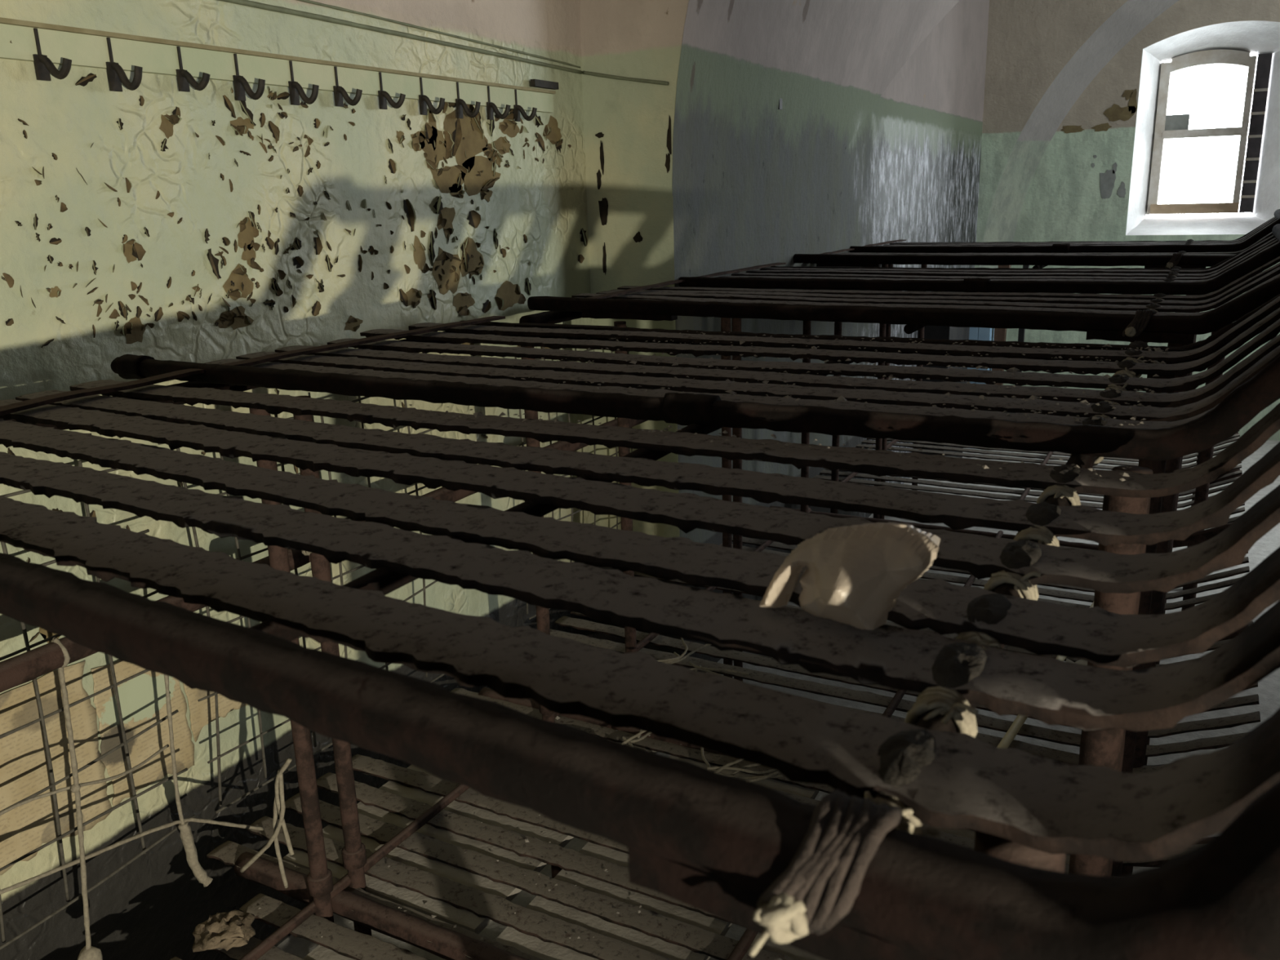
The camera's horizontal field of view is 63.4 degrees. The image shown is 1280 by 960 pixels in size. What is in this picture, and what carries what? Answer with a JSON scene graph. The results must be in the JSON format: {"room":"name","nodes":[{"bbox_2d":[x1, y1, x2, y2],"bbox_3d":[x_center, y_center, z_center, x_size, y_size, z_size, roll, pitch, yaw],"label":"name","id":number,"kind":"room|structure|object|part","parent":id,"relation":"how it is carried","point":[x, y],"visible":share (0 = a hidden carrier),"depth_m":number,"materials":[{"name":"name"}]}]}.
{"room":"prison interior","nodes":[
{"label":"prison interior","id":0,"kind":"room"},
{"bbox_2d":[0,0,604,959],"bbox_3d":[-1.783,-0.976,0.634,0.276,5.150,6.260,7,17,28],"label":"wall","id":1,"kind":"structure","parent":0,"point":[156,220],"depth_m":2.27,"materials":[{"name":"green paint"}]},
{"bbox_2d":[0,660,112,875],"bbox_3d":[-1.186,0.572,1.849,0.004,0.351,0.492,7,17,28],"label":"newspaper","id":2,"kind":"object","parent":1,"relation":"attached to","point":[24,766],"visible":0.85,"depth_m":1.96,"materials":[{"name":"beige paper"}]},
{"bbox_2d":[90,660,194,805],"bbox_3d":[-1.024,0.498,2.140,0.003,0.312,0.210,7,17,28],"label":"newspaper","id":3,"kind":"object","parent":1,"relation":"attached to","point":[142,698],"visible":0.73,"depth_m":2.13,"materials":[{"name":"beige paper"}]},
{"bbox_2d":[182,683,247,742],"bbox_3d":[-0.933,0.460,2.304,0.003,0.192,0.181,7,17,28],"label":"newspaper","id":4,"kind":"object","parent":1,"relation":"attached to","point":[202,713],"visible":0.36,"depth_m":2.27,"materials":[{"name":"beige paper"}]},
{"bbox_2d":[0,17,559,121],"bbox_3d":[-0.838,-0.849,2.128,0.078,0.128,2.520,7,17,28],"label":"coat rack","id":5,"kind":"object","parent":1,"relation":"attached to","point":[46,45],"visible":1,"depth_m":2.17,"materials":[{"name":"white wood"}]},
{"bbox_2d":[218,0,582,74],"bbox_3d":[-0.864,-0.977,2.120,0.014,0.046,2.845,7,17,28],"label":"cable","id":6,"kind":"object","parent":1,"relation":"attached to","point":[246,2],"visible":1,"depth_m":2.54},
{"bbox_2d":[297,0,580,67],"bbox_3d":[-0.867,-1.002,2.112,0.008,0.062,2.840,7,17,28],"label":"wire","id":7,"kind":"object","parent":1,"relation":"attached to","point":[304,1],"visible":1,"depth_m":2.68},
{"bbox_2d":[337,0,989,198],"bbox_3d":[2.070,-2.346,1.529,5.950,3.600,12.700,7,17,28],"label":"wall","id":8,"kind":"structure","parent":0,"point":[874,94],"depth_m":3.79,"materials":[{"name":"paint"}]},
{"bbox_2d":[582,71,669,85],"bbox_3d":[-0.047,-1.269,3.269,0.305,0.066,0.012,7,17,28],"label":"cable","id":9,"kind":"object","parent":8,"relation":"attached to","point":[593,73],"visible":1,"depth_m":3.26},
{"bbox_2d":[778,98,782,110],"bbox_3d":[0.325,-1.333,3.594,0.025,0.045,0.880,7,17,28],"label":"curtain rod","id":10,"kind":"object","parent":8,"relation":"attached to","point":[780,100],"visible":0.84,"depth_m":3.94,"materials":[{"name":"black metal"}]},
{"bbox_2d":[276,440,1279,959],"bbox_3d":[2.174,1.149,2.485,5.950,0.150,12.700,7,17,28],"label":"floor","id":11,"kind":"structure","parent":0,"point":[1268,690],"depth_m":3.67,"materials":[{"name":"concrete"}]},
{"bbox_2d":[0,293,1279,959],"bbox_3d":[-0.085,0.531,1.624,1.972,1.623,1.766,7,17,28],"label":"bunk bed","id":12,"kind":"object","parent":11,"relation":"on","point":[886,865],"visible":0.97,"depth_m":0.85,"materials":[{"name":"metal"}]},
{"bbox_2d":[50,637,102,959],"bbox_3d":[-0.952,0.555,1.741,0.080,0.620,0.044,-7,16,-20],"label":"rope","id":13,"kind":"object","parent":12,"relation":"hanging from","point":[88,952],"visible":0.91,"depth_m":1.74,"materials":[{"name":"beige fabric"}]},
{"bbox_2d":[0,744,168,815],"bbox_3d":[-0.970,0.533,1.776,0.056,0.067,0.422,6,17,25],"label":"rope","id":14,"kind":"object","parent":13,"relation":"attached to","point":[162,748],"visible":0.98,"depth_m":1.77,"materials":[{"name":"beige fabric"}]},
{"bbox_2d":[0,460,195,950],"bbox_3d":[-1.079,0.404,1.740,0.024,0.796,0.660,7,17,28],"label":"wire mesh","id":15,"kind":"object","parent":12,"relation":"hanging from","point":[53,784],"visible":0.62,"depth_m":1.87,"materials":[{"name":"metal"}]},
{"bbox_2d":[164,674,184,824],"bbox_3d":[-0.855,0.513,1.913,0.024,0.551,0.028,-14,20,-39],"label":"rope","id":16,"kind":"object","parent":12,"relation":"hanging from","point":[166,677],"visible":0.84,"depth_m":1.91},
{"bbox_2d":[0,817,263,894],"bbox_3d":[-0.936,0.684,1.818,0.015,0.231,0.653,7,17,29],"label":"rope","id":17,"kind":"object","parent":16,"relation":"attached to","point":[188,820],"visible":1,"depth_m":1.84,"materials":[{"name":"beige fabric"}]},
{"bbox_2d":[177,821,213,887],"bbox_3d":[-0.849,0.715,1.979,0.045,0.145,0.024,-11,18,-31],"label":"rag","id":18,"kind":"object","parent":16,"relation":"attached to","point":[186,835],"visible":1,"depth_m":1.97,"materials":[{"name":"beige fabric"}]},
{"bbox_2d":[191,909,255,951],"bbox_3d":[-0.751,0.807,1.870,0.109,0.036,0.115,7,17,28],"label":"rag","id":19,"kind":"object","parent":12,"relation":"on","point":[226,931],"visible":1,"depth_m":1.86,"materials":[{"name":"beige fabric"}]},
{"bbox_3d":[-0.810,-0.155,1.846,0.041,0.041,1.650,7,17,28],"label":"foot rail","id":20,"kind":"part","parent":12,"relation":"part of","materials":[{"name":"brown metal"}]},
{"bbox_2d":[240,757,294,888],"bbox_3d":[-0.691,0.635,1.920,0.140,0.283,0.026,4,16,19],"label":"rope","id":21,"kind":"object","parent":12,"relation":"hanging from","point":[279,806],"visible":1,"depth_m":1.91,"materials":[{"name":"beige fabric"}]},
{"bbox_3d":[-0.604,0.572,1.888,0.033,1.435,0.032,7,17,28],"label":"leg","id":22,"kind":"part","parent":12,"relation":"part of","materials":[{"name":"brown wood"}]},
{"bbox_2d":[157,395,444,813],"bbox_3d":[-0.707,0.217,2.405,0.024,0.820,0.810,7,17,28],"label":"net","id":23,"kind":"object","parent":12,"relation":"hanging from","point":[261,733],"visible":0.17,"depth_m":2.25,"materials":[{"name":"black metal"}]},
{"bbox_2d":[301,550,311,555],"bbox_3d":[-0.576,0.110,1.840,0.053,0.042,0.050,-8,16,-21],"label":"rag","id":24,"kind":"object","parent":12,"relation":"attached to","point":[304,553],"visible":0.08,"depth_m":1.82,"materials":[{"name":"beige fabric"}]},
{"bbox_3d":[-0.494,0.959,1.481,0.550,0.018,0.665,7,17,28],"label":"board","id":25,"kind":"part","parent":12,"relation":"part of","materials":[{"name":"brown wood"}]},
{"bbox_3d":[-0.561,0.550,1.964,0.033,1.435,0.032,7,17,28],"label":"leg","id":26,"kind":"part","parent":12,"relation":"part of","materials":[{"name":"brown wood"}]},
{"bbox_3d":[-0.008,0.838,1.685,1.831,0.136,0.051,7,17,28],"label":"rail","id":27,"kind":"part","parent":12,"relation":"part of","materials":[{"name":"brown metal"}]},
{"bbox_3d":[-0.346,0.721,2.334,0.490,0.018,0.735,7,17,28],"label":"board","id":28,"kind":"part","parent":12,"relation":"part of","materials":[{"name":"brown wood"}]},
{"bbox_3d":[-0.236,0.382,2.544,0.033,1.435,0.033,7,17,28],"label":"leg","id":29,"kind":"part","parent":12,"relation":"part of","materials":[{"name":"brown wood"}]},
{"bbox_2d":[514,322,617,330],"bbox_3d":[-0.173,-0.348,2.397,0.260,0.020,0.034,7,17,28],"label":"socket","id":30,"kind":"object","parent":12,"relation":"attached to","point":[516,325],"depth_m":2.38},
{"bbox_2d":[621,729,651,746],"bbox_3d":[-0.039,0.622,2.453,0.298,0.057,0.321,7,17,28],"label":"rope tangle","id":31,"kind":"object","parent":12,"relation":"on","point":[629,741],"visible":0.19,"depth_m":2.48,"materials":[{"name":"grey fabric"}]},
{"bbox_3d":[-0.461,0.030,0.738,1.711,0.168,0.138,7,17,28],"label":"rail","id":32,"kind":"part","parent":12,"relation":"part of","materials":[{"name":"brown metal"}]},
{"bbox_3d":[0.070,0.770,2.109,0.360,0.018,0.745,7,17,28],"label":"board","id":33,"kind":"part","parent":12,"relation":"part of","materials":[{"name":"brown wood"}]},
{"bbox_3d":[-0.139,-0.168,1.467,1.879,0.153,0.046,7,17,28],"label":"rail","id":34,"kind":"part","parent":12,"relation":"part of","materials":[{"name":"brown metal"}]},
{"bbox_2d":[257,330,1168,959],"bbox_3d":[-0.055,0.356,1.637,1.451,1.008,1.478,7,17,28],"label":"crumbs","id":35,"kind":"object","parent":12,"relation":"on","point":[1013,369],"visible":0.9,"depth_m":1.48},
{"bbox_2d":[700,746,782,782],"bbox_3d":[0.199,0.659,2.330,0.238,0.036,0.160,7,17,28],"label":"rope tangle","id":36,"kind":"object","parent":12,"relation":"on","point":[754,778],"visible":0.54,"depth_m":2.32,"materials":[{"name":"beige fabric"}]},
{"bbox_3d":[0.378,0.638,2.374,1.830,0.138,0.051,7,17,28],"label":"rail","id":37,"kind":"part","parent":12,"relation":"part of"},
{"bbox_2d":[759,522,940,630],"bbox_3d":[0.146,0.061,0.712,0.106,0.058,0.103,11,20,39],"label":"skull","id":38,"kind":"object","parent":12,"relation":"on","point":[855,575],"visible":1,"depth_m":0.69,"materials":[{"name":"beige"}]},
{"bbox_3d":[0.323,-0.334,2.099,1.751,0.159,0.080,7,17,28],"label":"rail","id":39,"kind":"part","parent":12,"relation":"part of","materials":[{"name":"brown metal"}]},
{"bbox_3d":[0.498,0.824,1.867,0.550,0.018,0.735,7,17,28],"label":"board","id":40,"kind":"part","parent":12,"relation":"part of","materials":[{"name":"brown wood"}]},
{"bbox_3d":[0.211,0.871,0.708,0.044,1.435,0.044,7,17,28],"label":"leg","id":41,"kind":"part","parent":12,"relation":"part of","materials":[{"name":"brown metal"}]},
{"bbox_3d":[0.536,0.703,1.287,0.044,1.435,0.044,7,17,28],"label":"leg","id":42,"kind":"part","parent":12,"relation":"part of","materials":[{"name":"brown metal"}]},
{"bbox_2d":[1072,342,1190,360],"bbox_3d":[0.874,-0.228,1.844,0.190,0.019,0.034,7,17,28],"label":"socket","id":43,"kind":"object","parent":12,"relation":"attached to","point":[1141,346],"depth_m":1.84,"materials":[{"name":"black"}]},
{"bbox_3d":[0.579,0.681,1.363,0.045,1.435,0.044,7,17,28],"label":"leg","id":44,"kind":"part","parent":12,"relation":"part of","materials":[{"name":"brown metal"}]},
{"bbox_3d":[0.903,0.513,1.942,0.044,1.435,0.044,7,17,28],"label":"leg","id":45,"kind":"part","parent":12,"relation":"part of","materials":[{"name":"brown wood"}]},
{"bbox_2d":[519,223,1279,875],"bbox_3d":[0.813,0.069,3.224,1.972,1.619,1.761,7,17,28],"label":"bunk bed","id":46,"kind":"object","parent":11,"relation":"on","point":[1148,308],"visible":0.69,"depth_m":2.76,"materials":[{"name":"metal"}]},
{"bbox_3d":[0.087,-0.619,3.444,0.041,0.040,1.650,7,17,28],"label":"foot rail","id":47,"kind":"part","parent":46,"relation":"part of","materials":[{"name":"brown metal"}]},
{"bbox_2d":[514,326,632,619],"bbox_3d":[-0.154,-0.059,3.393,0.023,0.828,0.820,7,17,28],"label":"net","id":48,"kind":"object","parent":46,"relation":"hanging from","point":[522,443],"visible":0.11,"depth_m":3.29,"materials":[{"name":"brown metal"}]},
{"bbox_3d":[-0.032,0.276,2.907,0.033,1.435,0.032,7,17,28],"label":"leg","id":49,"kind":"part","parent":46,"relation":"part of","materials":[{"name":"brown metal"}]},
{"bbox_2d":[657,637,749,681],"bbox_3d":[0.151,0.496,2.820,0.324,0.070,0.364,7,17,28],"label":"rope tangle","id":50,"kind":"object","parent":46,"relation":"on","point":[676,660],"visible":0.43,"depth_m":2.83,"materials":[{"name":"beige fabric"}]},
{"bbox_3d":[0.293,0.108,3.486,0.034,1.435,0.032,7,17,28],"label":"leg","id":51,"kind":"part","parent":46,"relation":"part of","materials":[{"name":"brown metal"}]},
{"bbox_3d":[0.335,0.086,3.562,0.033,1.435,0.032,7,17,28],"label":"leg","id":52,"kind":"part","parent":46,"relation":"part of","materials":[{"name":"brown metal"}]},
{"bbox_3d":[0.660,-0.082,4.142,0.033,1.435,0.032,7,17,28],"label":"leg","id":53,"kind":"part","parent":46,"relation":"part of","materials":[{"name":"brown metal"}]},
{"bbox_3d":[0.472,-0.429,2.316,1.796,0.160,0.085,7,18,29],"label":"rail","id":54,"kind":"part","parent":46,"relation":"part of","materials":[{"name":"brown metal"}]},
{"bbox_3d":[1.274,0.173,3.972,1.830,0.138,0.051,7,17,28],"label":"rail","id":55,"kind":"part","parent":46,"relation":"part of","materials":[{"name":"brown wood"}]},
{"bbox_3d":[0.786,-0.629,3.048,1.946,0.156,0.046,7,17,28],"label":"rail","id":56,"kind":"part","parent":46,"relation":"part of","materials":[{"name":"black metal"}]},
{"bbox_3d":[1.238,-0.796,3.687,1.796,0.159,0.080,7,17,28],"label":"rail","id":57,"kind":"part","parent":46,"relation":"part of","materials":[{"name":"black metal"}]},
{"bbox_2d":[997,601,1093,747],"bbox_3d":[1.136,0.500,2.820,0.021,0.022,1.126,9,18,33],"label":"stick","id":58,"kind":"object","parent":46,"relation":"on","point":[1012,731],"visible":0.14,"depth_m":2.47,"materials":[{"name":"brown wood"}]},
{"bbox_3d":[0.502,0.574,2.594,1.831,0.138,0.052,7,17,28],"label":"rail","id":59,"kind":"part","parent":46,"relation":"part of","materials":[{"name":"brown metal"}]},
{"bbox_2d":[1066,658,1087,665],"bbox_3d":[1.153,0.498,2.589,0.184,0.137,0.195,7,17,28],"label":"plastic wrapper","id":60,"kind":"object","parent":46,"relation":"on","point":[1080,661],"visible":0.02,"depth_m":2.60,"materials":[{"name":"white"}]},
{"bbox_2d":[1085,329,1194,344],"bbox_3d":[0.979,-0.282,2.031,0.194,0.020,0.034,8,18,32],"label":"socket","id":61,"kind":"object","parent":46,"relation":"attached to","point":[1179,336],"depth_m":2.01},
{"bbox_3d":[1.121,0.409,2.299,0.044,1.435,0.044,7,17,28],"label":"leg","id":62,"kind":"part","parent":46,"relation":"part of","materials":[{"name":"brown wood"}]},
{"bbox_3d":[1.446,0.241,2.878,0.044,1.435,0.044,7,17,28],"label":"leg","id":63,"kind":"part","parent":46,"relation":"part of","materials":[{"name":"brown wood"}]},
{"bbox_2d":[1141,268,1205,270],"bbox_3d":[1.771,-0.691,3.442,0.190,0.020,0.034,7,17,28],"label":"socket","id":64,"kind":"object","parent":46,"relation":"attached to","point":[1141,268],"depth_m":3.43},
{"bbox_3d":[1.813,0.050,3.533,0.044,1.435,0.044,7,17,28],"label":"leg","id":65,"kind":"part","parent":46,"relation":"part of","materials":[{"name":"brown metal"}]},
{"bbox_3d":[0.888,0.373,3.282,1.830,0.139,0.051,7,17,28],"label":"rail","id":66,"kind":"part","parent":46,"relation":"part of","materials":[{"name":"brown wood"}]},
{"bbox_3d":[1.621,-0.585,2.564,0.044,0.044,1.580,7,17,28],"label":"head rail","id":67,"kind":"part","parent":46,"relation":"part of","materials":[{"name":"black metal"}]},
{"bbox_2d":[919,325,969,457],"bbox_3d":[1.929,-0.586,6.614,0.185,1.030,0.600,7,17,28],"label":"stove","id":68,"kind":"object","parent":11,"relation":"on","point":[936,332],"visible":0.07,"depth_m":6.30,"materials":[{"name":"grey metal"}]},
{"bbox_2d":[966,327,994,448],"bbox_3d":[2.350,-0.796,7.147,0.160,1.130,0.295,7,17,28],"label":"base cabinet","id":69,"kind":"object","parent":11,"relation":"on","point":[975,333],"visible":0.02,"depth_m":6.96,"materials":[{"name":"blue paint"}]},
{"bbox_3d":[2.249,-0.785,7.041,0.073,1.050,0.015,7,17,28],"label":"door","id":70,"kind":"part","parent":69,"relation":"part of","materials":[{"name":"blue paint"}]},
{"bbox_3d":[2.317,-0.777,7.005,0.073,1.050,0.015,7,17,28],"label":"door","id":71,"kind":"part","parent":69,"relation":"part of","materials":[{"name":"blue paint"}]},
{"bbox_2d":[991,265,1010,385],"bbox_3d":[2.424,-0.820,7.001,0.070,1.250,0.060,7,17,28],"label":"post","id":72,"kind":"object","parent":11,"relation":"on","point":[1000,334],"visible":0.02,"depth_m":6.93,"materials":[{"name":"brown metal"}]},
{"bbox_2d":[1014,265,1029,386],"bbox_3d":[2.539,-0.803,6.926,0.035,1.250,0.035,7,17,28],"label":"post","id":73,"kind":"object","parent":11,"relation":"on","point":[1021,331],"visible":0.07,"depth_m":6.87,"materials":[{"name":"brown metal"}]},
{"bbox_2d":[793,208,1279,610],"bbox_3d":[1.718,-0.382,4.774,2.034,1.619,1.760,7,17,28],"label":"bunk bed","id":74,"kind":"object","parent":11,"relation":"on","point":[1188,254],"visible":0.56,"depth_m":4.44,"materials":[{"name":"metal"}]},
{"bbox_3d":[0.845,-0.178,4.471,0.033,1.435,0.033,7,17,28],"label":"leg","id":75,"kind":"part","parent":74,"relation":"part of","materials":[{"name":"brown metal"}]},
{"bbox_3d":[1.170,-0.346,5.051,0.033,1.435,0.032,7,17,28],"label":"leg","id":76,"kind":"part","parent":74,"relation":"part of","materials":[{"name":"brown metal"}]},
{"bbox_3d":[1.213,-0.368,5.127,0.033,1.435,0.032,7,17,28],"label":"leg","id":77,"kind":"part","parent":74,"relation":"part of","materials":[{"name":"brown metal"}]},
{"bbox_3d":[1.538,-0.536,5.706,0.033,1.435,0.032,7,17,28],"label":"leg","id":78,"kind":"part","parent":74,"relation":"part of","materials":[{"name":"brown metal"}]},
{"bbox_3d":[1.382,-0.879,3.862,1.871,0.160,0.086,7,18,29],"label":"rail","id":79,"kind":"part","parent":74,"relation":"part of","materials":[{"name":"black metal"}]},
{"bbox_3d":[1.379,0.120,4.158,1.830,0.136,0.052,7,17,28],"label":"rail","id":80,"kind":"part","parent":74,"relation":"part of","materials":[{"name":"brown metal"}]},
{"bbox_3d":[1.697,-1.080,4.596,2.022,0.156,0.047,7,17,28],"label":"rail","id":81,"kind":"part","parent":74,"relation":"part of","materials":[{"name":"black metal"}]},
{"bbox_3d":[2.148,-1.246,5.234,1.870,0.159,0.080,7,17,28],"label":"rail","id":82,"kind":"part","parent":74,"relation":"part of","materials":[{"name":"black metal"}]},
{"bbox_2d":[1144,265,1205,268],"bbox_3d":[1.856,-0.736,3.595,0.194,0.020,0.034,8,18,32],"label":"socket","id":83,"kind":"object","parent":74,"relation":"attached to","point":[1145,266],"depth_m":3.57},
{"bbox_2d":[1165,240,1210,241],"bbox_3d":[2.648,-1.145,5.007,0.190,0.020,0.034,7,17,28],"label":"socket","id":84,"kind":"object","parent":74,"relation":"attached to","point":[1166,241],"depth_m":5.00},
{"bbox_3d":[2.406,-0.204,4.398,0.044,1.435,0.044,7,17,28],"label":"leg","id":85,"kind":"part","parent":74,"relation":"part of","materials":[{"name":"brown metal"}]},
{"bbox_3d":[2.082,-0.036,3.819,0.044,1.435,0.043,7,17,28],"label":"leg","id":86,"kind":"part","parent":74,"relation":"part of","materials":[{"name":"brown metal"}]},
{"bbox_3d":[1.765,-0.081,4.847,1.830,0.139,0.051,7,17,28],"label":"rail","id":87,"kind":"part","parent":74,"relation":"part of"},
{"bbox_3d":[2.564,-1.031,4.093,0.044,0.045,1.580,7,17,28],"label":"head rail","id":88,"kind":"part","parent":74,"relation":"part of","materials":[{"name":"black metal"}]},
{"bbox_2d":[586,115,978,672],"bbox_3d":[1.286,-2.483,5.807,0.570,5.150,6.142,7,17,28],"label":"wall","id":89,"kind":"structure","parent":0,"point":[633,241],"depth_m":3.89,"materials":[{"name":"paint"}]},
{"bbox_2d":[974,0,1279,440],"bbox_3d":[4.820,-2.817,6.649,5.940,5.150,1.203,7,17,28],"label":"wall","id":90,"kind":"structure","parent":0,"point":[1063,77],"depth_m":7.20,"materials":[{"name":"paint"}]},
{"bbox_2d":[1125,20,1279,235],"bbox_3d":[3.965,-2.438,7.211,1.250,1.730,0.750,7,17,28],"label":"window","id":91,"kind":"structure","parent":90,"relation":"in","point":[1233,43],"depth_m":7.16,"materials":[{"name":"white paint"}]},
{"bbox_3d":[3.959,-1.941,7.405,0.560,0.070,0.070,7,17,28],"label":"rail","id":92,"kind":"part","parent":91,"relation":"part of","materials":[{"name":"brown wood"}]},
{"bbox_3d":[3.943,-2.437,7.288,0.580,1.090,0.060,7,17,28],"label":"frame","id":93,"kind":"part","parent":91,"relation":"part of","materials":[{"name":"brown wood"}]}
]}

